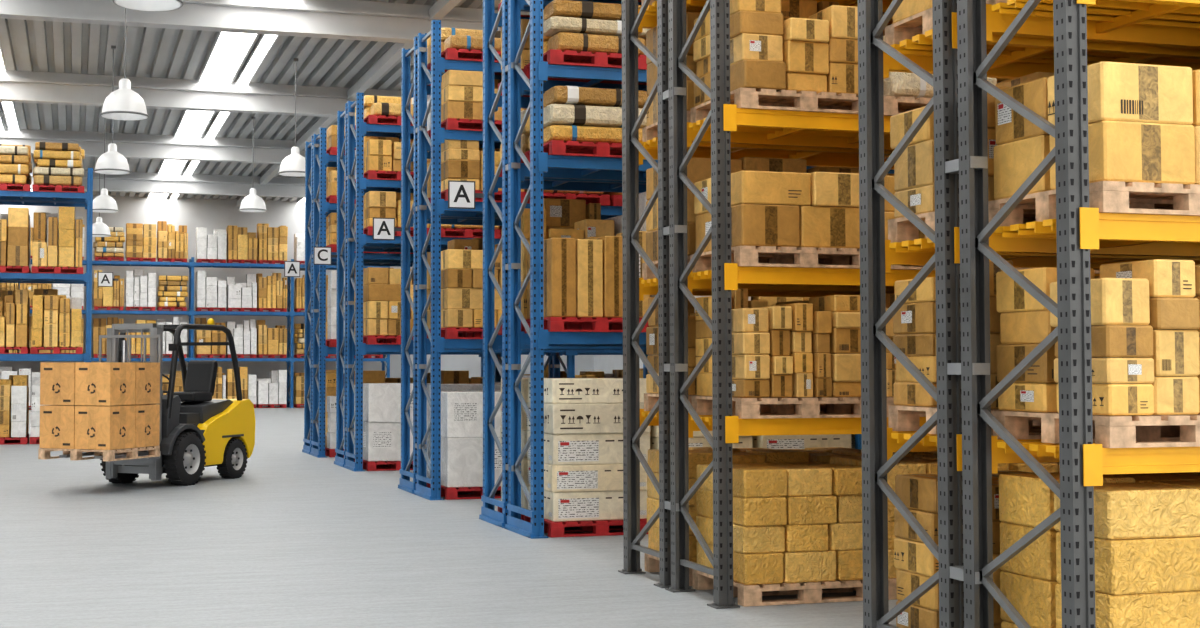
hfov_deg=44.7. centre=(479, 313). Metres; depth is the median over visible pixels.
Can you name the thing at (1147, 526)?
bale
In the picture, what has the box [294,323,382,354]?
cartons
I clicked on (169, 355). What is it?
pallet
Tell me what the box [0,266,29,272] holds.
pallet
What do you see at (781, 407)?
wooden pallet
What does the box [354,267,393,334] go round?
cartons
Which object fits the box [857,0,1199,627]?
rack
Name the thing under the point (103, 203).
pendant lamp
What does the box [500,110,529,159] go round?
cartons
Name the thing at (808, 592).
wooden pallet
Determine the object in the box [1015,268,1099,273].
wooden pallet
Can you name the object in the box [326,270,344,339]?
cartons
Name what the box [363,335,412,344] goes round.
pallet
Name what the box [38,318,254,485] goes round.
forklift
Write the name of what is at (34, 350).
pallet
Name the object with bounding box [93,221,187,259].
cartons
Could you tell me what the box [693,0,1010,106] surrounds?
cartons
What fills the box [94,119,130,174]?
pendant lamp
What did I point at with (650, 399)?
wooden pallet
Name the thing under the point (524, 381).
cartons
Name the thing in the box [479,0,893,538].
rack
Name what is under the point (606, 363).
wall
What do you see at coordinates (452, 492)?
pallet
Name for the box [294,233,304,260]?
cartons
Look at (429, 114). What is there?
cartons
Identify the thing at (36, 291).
cartons
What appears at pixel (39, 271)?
pallet
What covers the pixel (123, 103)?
pendant lamp
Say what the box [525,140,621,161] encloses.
pallet
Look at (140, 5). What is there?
pendant lamp
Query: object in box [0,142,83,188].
cartons
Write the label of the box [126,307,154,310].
pallet
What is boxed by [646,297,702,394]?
cartons
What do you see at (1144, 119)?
cartons
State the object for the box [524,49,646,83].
pallet
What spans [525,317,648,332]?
pallet
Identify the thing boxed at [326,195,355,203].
pallet
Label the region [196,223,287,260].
cartons
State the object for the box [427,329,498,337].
pallet
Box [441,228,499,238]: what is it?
pallet
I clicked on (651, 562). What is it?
wooden pallet
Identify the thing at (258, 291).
cartons
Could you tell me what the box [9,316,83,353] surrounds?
cartons
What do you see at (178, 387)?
cartons
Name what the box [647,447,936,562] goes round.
cartons
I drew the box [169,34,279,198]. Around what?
window
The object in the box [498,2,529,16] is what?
pallet
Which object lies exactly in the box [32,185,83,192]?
pallet
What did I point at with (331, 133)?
cartons
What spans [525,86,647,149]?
cartons
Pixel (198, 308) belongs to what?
pallet
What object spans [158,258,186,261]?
pallet
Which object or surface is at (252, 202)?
pendant lamp
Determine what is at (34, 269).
pallet
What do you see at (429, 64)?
pallet
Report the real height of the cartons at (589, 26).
0.569 m
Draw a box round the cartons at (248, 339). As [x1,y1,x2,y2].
[195,318,286,354]
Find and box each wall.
[0,192,593,407]
[594,355,642,373]
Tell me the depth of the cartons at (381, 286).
23.45 m
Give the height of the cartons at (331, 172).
0.677 m
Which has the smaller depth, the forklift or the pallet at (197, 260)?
the forklift
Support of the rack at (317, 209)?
on the floor
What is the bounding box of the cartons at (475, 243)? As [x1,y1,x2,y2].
[427,238,500,328]
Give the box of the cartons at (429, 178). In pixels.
[427,163,430,197]
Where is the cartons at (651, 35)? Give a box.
[646,12,890,125]
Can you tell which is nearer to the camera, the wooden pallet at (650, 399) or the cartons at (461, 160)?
the wooden pallet at (650, 399)
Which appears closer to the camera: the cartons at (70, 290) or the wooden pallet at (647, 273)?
the wooden pallet at (647, 273)
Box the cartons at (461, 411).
[441,391,501,487]
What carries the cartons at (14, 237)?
on the pallet at (34, 269)
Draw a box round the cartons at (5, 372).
[0,367,39,405]
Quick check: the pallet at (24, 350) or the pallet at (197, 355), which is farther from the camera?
the pallet at (197, 355)
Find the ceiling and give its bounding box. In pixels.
[0,0,523,200]
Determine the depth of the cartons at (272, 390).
57.16 m
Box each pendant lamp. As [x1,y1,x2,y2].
[92,173,110,236]
[93,118,118,212]
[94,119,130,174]
[100,8,148,120]
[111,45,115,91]
[112,0,183,11]
[239,188,266,211]
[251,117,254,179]
[278,58,304,176]
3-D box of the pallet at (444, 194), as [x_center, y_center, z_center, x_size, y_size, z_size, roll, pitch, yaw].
[-0.018,-1.496,19.005,1.080,0.144,0.880,1,-2,-16]
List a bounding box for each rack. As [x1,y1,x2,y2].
[0,168,92,361]
[0,257,389,407]
[302,128,622,457]
[334,92,622,470]
[398,20,647,499]
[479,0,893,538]
[618,0,1099,608]
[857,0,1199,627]
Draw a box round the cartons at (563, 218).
[501,198,621,319]
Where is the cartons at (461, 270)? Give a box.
[441,249,501,327]
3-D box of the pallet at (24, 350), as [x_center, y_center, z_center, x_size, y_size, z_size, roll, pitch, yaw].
[-10.366,0.793,31.451,1.080,0.144,0.880,1,-2,-16]
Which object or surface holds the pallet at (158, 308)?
on the rack at (191, 264)
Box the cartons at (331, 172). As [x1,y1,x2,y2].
[326,167,344,197]
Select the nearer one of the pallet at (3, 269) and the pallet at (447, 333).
the pallet at (447, 333)
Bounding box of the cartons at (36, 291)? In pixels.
[0,289,68,347]
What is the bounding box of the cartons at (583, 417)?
[527,378,851,521]
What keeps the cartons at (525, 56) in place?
on the pallet
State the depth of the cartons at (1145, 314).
6.77 m
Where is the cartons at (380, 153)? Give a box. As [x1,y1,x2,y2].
[364,136,430,175]
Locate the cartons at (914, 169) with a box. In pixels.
[890,72,1053,217]
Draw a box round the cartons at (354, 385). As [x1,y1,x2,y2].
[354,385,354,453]
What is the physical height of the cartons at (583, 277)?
1.321 m
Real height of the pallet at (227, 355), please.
0.144 m
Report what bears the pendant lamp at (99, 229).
hanging from the ceiling
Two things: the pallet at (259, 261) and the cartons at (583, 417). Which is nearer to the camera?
the cartons at (583, 417)
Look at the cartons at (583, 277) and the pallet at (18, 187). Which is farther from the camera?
the pallet at (18, 187)
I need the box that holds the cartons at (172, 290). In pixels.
[93,269,187,307]
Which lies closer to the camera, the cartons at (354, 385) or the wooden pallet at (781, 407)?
the wooden pallet at (781, 407)
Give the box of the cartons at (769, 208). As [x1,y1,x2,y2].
[694,170,924,251]
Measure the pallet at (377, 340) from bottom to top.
0.144 m
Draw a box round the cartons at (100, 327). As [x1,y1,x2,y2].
[93,317,186,353]
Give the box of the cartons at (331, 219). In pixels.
[326,213,344,245]
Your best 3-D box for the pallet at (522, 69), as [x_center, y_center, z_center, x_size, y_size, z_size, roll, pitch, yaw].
[0.840,-2.514,15.959,1.080,0.144,0.880,1,-2,-16]
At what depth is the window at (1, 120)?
40.85 m
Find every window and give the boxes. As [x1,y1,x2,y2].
[0,42,32,190]
[0,113,4,129]
[147,32,258,198]
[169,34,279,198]
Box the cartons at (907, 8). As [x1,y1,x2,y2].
[893,0,931,22]
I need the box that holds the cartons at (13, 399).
[0,375,40,437]
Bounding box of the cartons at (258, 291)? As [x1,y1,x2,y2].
[195,271,286,308]
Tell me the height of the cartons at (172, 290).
1.471 m
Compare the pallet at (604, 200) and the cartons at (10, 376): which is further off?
the cartons at (10, 376)
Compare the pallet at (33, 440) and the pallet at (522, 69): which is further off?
the pallet at (33, 440)
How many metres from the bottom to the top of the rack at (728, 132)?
6.200 m
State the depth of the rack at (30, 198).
31.59 m
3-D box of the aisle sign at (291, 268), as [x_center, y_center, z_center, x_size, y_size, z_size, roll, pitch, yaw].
[-3.628,-0.880,28.471,0.430,0.310,0.044,1,-2,-16]
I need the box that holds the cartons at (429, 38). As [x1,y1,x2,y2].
[427,36,430,63]
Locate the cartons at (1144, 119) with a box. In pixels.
[993,61,1199,199]
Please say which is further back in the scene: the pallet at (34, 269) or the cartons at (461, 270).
the pallet at (34, 269)
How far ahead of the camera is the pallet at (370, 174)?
23.54 m
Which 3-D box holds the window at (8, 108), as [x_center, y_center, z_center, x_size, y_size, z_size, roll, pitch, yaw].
[-8.936,-5.908,25.760,0.340,0.100,66.000,1,-2,-16]
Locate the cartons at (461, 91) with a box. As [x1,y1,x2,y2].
[441,70,526,125]
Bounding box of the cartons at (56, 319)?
[0,289,81,347]
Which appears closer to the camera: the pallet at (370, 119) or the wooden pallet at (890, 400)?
the wooden pallet at (890, 400)
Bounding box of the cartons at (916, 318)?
[893,260,1012,408]
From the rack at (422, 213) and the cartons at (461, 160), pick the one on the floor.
the rack at (422, 213)
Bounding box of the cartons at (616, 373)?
[522,365,642,377]
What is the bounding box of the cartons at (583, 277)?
[527,192,809,318]
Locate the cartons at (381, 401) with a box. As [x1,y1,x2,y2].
[363,382,500,460]
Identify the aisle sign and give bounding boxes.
[98,272,118,286]
[284,261,304,276]
[314,247,336,264]
[373,217,401,239]
[448,180,483,208]
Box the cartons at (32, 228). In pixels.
[30,224,84,257]
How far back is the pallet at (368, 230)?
23.52 m
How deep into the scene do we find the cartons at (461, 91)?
18.60 m
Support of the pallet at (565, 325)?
in the rack at (544, 171)
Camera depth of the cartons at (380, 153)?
23.56 m
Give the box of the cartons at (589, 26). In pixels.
[543,0,649,61]
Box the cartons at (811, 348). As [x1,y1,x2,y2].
[695,288,909,397]
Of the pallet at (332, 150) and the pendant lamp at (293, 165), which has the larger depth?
the pendant lamp at (293, 165)
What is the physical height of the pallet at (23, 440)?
0.144 m
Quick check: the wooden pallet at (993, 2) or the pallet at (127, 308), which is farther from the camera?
the pallet at (127, 308)
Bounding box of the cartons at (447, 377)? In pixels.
[325,371,482,448]
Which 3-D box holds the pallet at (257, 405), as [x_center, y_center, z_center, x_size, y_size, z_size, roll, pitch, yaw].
[-8.312,3.656,57.707,1.080,0.144,0.880,1,-2,-16]
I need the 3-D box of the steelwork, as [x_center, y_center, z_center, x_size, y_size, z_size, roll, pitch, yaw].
[-2.465,-5.485,27.558,34.000,0.700,66.000,1,-2,-16]
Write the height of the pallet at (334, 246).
0.144 m
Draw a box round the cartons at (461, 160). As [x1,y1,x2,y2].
[441,139,621,195]
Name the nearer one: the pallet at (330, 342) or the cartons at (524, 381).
the cartons at (524, 381)
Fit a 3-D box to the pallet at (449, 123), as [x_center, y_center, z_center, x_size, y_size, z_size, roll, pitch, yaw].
[-0.011,-2.405,19.050,1.080,0.144,0.880,1,-2,-16]
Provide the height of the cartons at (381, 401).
1.263 m
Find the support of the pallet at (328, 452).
on the floor
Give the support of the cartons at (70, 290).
on the pallet
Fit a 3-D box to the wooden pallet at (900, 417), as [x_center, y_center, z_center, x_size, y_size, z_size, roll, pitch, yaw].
[3.003,0.593,8.118,1.080,0.144,0.880,1,-2,-15]
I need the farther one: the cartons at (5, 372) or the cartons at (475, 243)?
the cartons at (5, 372)
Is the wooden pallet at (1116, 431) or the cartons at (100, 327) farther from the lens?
the cartons at (100, 327)
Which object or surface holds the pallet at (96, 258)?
on the rack at (191, 264)
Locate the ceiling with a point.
(27, 45)
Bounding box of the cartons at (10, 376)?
[9,375,28,434]
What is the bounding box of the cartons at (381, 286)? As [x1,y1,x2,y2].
[363,267,412,335]
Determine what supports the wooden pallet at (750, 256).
in the rack at (728, 132)
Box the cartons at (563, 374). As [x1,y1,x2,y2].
[524,368,642,377]
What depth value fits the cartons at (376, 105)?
23.75 m
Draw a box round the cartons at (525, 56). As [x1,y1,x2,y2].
[501,19,529,69]
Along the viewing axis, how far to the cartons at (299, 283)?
57.76 m
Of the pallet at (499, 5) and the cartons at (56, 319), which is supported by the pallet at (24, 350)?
the cartons at (56, 319)
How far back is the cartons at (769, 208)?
10.46 m
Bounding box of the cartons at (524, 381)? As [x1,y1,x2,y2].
[500,378,528,508]
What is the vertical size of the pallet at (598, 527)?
0.144 m
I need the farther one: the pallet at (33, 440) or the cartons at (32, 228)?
the cartons at (32, 228)
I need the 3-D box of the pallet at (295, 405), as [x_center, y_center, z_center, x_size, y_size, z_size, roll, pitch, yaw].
[-6.868,3.670,58.111,1.080,0.144,0.880,1,-2,-16]
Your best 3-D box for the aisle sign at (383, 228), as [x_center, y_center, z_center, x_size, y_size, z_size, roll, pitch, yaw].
[-1.274,-1.175,20.070,0.430,0.310,0.044,1,-2,-16]
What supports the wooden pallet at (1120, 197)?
in the rack at (969, 42)
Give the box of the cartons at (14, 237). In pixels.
[0,207,82,267]
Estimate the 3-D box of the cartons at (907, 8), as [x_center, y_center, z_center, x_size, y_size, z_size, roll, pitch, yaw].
[4.095,-2.096,8.525,3.309,0.832,0.862,1,-2,-16]
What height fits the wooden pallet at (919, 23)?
0.144 m
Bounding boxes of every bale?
[696,455,1059,584]
[999,473,1199,627]
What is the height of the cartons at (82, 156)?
1.078 m
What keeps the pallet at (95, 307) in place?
on the rack at (191, 264)
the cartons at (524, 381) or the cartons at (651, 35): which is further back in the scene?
the cartons at (524, 381)
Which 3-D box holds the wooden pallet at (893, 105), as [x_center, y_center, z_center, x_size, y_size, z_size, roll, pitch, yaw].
[3.340,-1.511,11.183,1.080,0.144,0.880,1,-2,-15]
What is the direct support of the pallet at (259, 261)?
on the rack at (191, 264)
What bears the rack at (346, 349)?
on the floor
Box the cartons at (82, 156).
[0,144,84,190]
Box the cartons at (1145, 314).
[996,259,1199,415]
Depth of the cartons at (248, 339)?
57.22 m
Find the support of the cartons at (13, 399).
on the pallet at (23, 440)
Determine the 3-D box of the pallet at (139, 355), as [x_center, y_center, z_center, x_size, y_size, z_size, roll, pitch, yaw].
[-13.223,1.639,56.402,1.080,0.144,0.880,1,-2,-16]
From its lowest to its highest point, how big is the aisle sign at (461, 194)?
0.310 m
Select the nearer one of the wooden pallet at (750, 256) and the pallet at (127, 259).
the wooden pallet at (750, 256)
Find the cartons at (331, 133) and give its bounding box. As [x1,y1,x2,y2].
[326,125,344,149]
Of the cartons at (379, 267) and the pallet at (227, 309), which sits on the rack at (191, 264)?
the pallet at (227, 309)
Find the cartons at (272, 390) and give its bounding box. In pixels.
[212,367,286,403]
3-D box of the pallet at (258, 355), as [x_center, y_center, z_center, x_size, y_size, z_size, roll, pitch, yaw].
[-8.312,1.687,57.776,1.080,0.144,0.880,1,-2,-16]
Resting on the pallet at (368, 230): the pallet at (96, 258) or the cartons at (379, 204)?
the cartons at (379, 204)
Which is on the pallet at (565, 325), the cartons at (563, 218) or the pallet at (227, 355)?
the cartons at (563, 218)
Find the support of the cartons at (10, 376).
on the pallet
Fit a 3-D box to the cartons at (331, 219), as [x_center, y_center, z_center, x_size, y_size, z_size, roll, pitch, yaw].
[-1.282,-1.611,27.727,3.301,0.691,0.871,1,-2,-16]
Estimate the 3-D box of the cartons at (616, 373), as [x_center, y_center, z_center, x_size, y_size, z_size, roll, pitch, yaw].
[2.184,1.776,28.581,3.310,1.558,0.866,1,-2,-16]
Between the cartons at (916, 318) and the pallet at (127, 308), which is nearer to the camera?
the cartons at (916, 318)
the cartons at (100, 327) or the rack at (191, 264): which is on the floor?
the rack at (191, 264)
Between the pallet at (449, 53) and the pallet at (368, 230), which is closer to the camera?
the pallet at (449, 53)
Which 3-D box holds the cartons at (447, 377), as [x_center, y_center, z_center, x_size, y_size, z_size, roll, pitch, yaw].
[-1.285,1.799,27.607,3.310,1.444,0.856,1,-2,-16]
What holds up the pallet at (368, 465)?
on the floor
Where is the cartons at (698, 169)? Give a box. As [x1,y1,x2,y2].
[646,157,893,260]
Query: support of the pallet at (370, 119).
on the rack at (346, 349)
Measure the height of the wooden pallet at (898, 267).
0.144 m
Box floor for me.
[0,406,897,627]
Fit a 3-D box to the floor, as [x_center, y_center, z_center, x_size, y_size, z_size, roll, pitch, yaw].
[-2.465,2.760,27.268,34.000,0.200,66.000,1,-2,-16]
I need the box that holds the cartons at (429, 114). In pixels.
[427,99,430,130]
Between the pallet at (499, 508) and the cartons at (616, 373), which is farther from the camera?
the cartons at (616, 373)
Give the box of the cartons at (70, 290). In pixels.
[0,271,83,305]
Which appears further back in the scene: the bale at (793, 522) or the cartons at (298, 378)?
the cartons at (298, 378)
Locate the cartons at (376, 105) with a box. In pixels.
[364,95,413,121]
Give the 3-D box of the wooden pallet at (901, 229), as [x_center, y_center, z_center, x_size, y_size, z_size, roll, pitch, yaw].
[3.011,-0.486,8.159,1.080,0.144,0.880,1,-2,-15]
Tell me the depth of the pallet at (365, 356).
58.52 m
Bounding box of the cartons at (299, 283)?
[294,275,327,308]
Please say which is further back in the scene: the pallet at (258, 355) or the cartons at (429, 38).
the pallet at (258, 355)
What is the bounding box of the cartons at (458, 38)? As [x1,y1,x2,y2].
[441,27,500,57]
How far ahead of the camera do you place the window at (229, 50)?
33.72 m
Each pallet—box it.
[0,183,30,190]
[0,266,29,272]
[0,347,28,353]
[0,436,28,444]
[29,437,39,443]
[31,266,82,273]
[31,347,82,353]
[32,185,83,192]
[39,271,75,272]
[94,306,122,309]
[95,257,123,260]
[126,258,155,261]
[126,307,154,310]
[131,354,149,357]
[157,307,186,310]
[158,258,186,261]
[163,354,185,357]
[196,259,225,262]
[196,307,225,310]
[196,354,224,357]
[226,308,255,311]
[226,354,255,357]
[227,259,256,263]
[256,354,285,357]
[256,404,285,407]
[257,260,283,263]
[257,308,286,311]
[294,404,303,407]
[325,447,343,456]
[326,147,355,154]
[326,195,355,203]
[326,244,386,252]
[326,339,335,346]
[354,339,412,343]
[354,355,382,357]
[363,226,430,236]
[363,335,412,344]
[363,460,412,470]
[364,115,413,125]
[364,170,413,179]
[427,63,430,85]
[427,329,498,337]
[430,189,527,202]
[441,48,501,74]
[441,118,501,131]
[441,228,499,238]
[441,328,498,338]
[441,485,500,499]
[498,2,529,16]
[498,69,603,96]
[498,507,523,519]
[499,322,566,334]
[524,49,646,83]
[524,515,647,536]
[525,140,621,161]
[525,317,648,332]
[528,192,609,205]
[610,195,621,205]
[642,111,690,141]
[642,256,793,279]
[644,393,794,410]
[645,553,692,585]
[690,87,858,122]
[690,246,859,272]
[692,396,860,418]
[693,569,862,606]
[824,255,934,269]
[826,397,926,416]
[849,95,930,115]
[853,578,896,599]
[885,8,932,44]
[888,211,1035,242]
[888,405,1040,435]
[986,0,1006,4]
[988,181,1199,226]
[993,411,1199,447]
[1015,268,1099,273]
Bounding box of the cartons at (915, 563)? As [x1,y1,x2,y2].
[894,470,1199,627]
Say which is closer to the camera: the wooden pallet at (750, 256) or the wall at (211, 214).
the wooden pallet at (750, 256)
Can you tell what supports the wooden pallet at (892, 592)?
on the floor
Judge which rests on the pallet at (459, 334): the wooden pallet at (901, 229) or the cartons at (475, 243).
the cartons at (475, 243)
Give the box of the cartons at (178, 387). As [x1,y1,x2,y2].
[162,371,183,394]
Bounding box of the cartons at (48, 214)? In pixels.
[1,212,82,268]
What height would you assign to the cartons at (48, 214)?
1.320 m
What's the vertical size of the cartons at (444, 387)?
1.287 m
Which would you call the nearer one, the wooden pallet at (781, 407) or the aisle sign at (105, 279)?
the wooden pallet at (781, 407)
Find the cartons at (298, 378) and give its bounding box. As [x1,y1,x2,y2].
[293,370,335,403]
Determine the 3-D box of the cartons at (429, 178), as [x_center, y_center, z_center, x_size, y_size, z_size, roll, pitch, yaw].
[0.807,-1.859,20.271,3.311,0.664,0.865,1,-2,-16]
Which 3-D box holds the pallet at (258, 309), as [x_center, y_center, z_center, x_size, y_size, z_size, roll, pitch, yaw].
[-8.312,-0.142,57.840,1.080,0.144,0.880,1,-2,-16]
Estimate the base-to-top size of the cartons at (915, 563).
0.988 m
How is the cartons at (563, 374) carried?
on the pallet
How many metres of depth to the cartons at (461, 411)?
18.44 m
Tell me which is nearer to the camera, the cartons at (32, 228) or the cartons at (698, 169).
the cartons at (698, 169)
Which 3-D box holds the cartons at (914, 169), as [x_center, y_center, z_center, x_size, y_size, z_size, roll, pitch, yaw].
[4.095,-0.970,8.486,3.312,0.838,0.867,1,-2,-16]
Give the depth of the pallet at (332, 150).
26.93 m
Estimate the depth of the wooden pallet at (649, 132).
12.01 m
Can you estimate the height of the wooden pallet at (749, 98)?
0.144 m
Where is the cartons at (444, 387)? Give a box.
[427,384,500,477]
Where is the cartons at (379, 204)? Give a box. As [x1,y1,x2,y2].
[363,191,501,230]
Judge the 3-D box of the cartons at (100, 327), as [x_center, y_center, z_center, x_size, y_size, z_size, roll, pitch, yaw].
[-13.223,0.831,56.428,3.548,1.462,0.881,1,-2,-16]
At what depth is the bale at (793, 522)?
10.38 m
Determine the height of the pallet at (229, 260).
0.144 m
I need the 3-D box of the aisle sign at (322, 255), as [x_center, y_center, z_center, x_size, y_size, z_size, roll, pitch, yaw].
[-2.657,-1.002,25.007,0.430,0.310,0.044,1,-2,-16]
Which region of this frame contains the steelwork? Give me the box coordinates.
[0,0,529,206]
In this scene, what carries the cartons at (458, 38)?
on the pallet
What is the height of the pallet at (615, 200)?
0.144 m

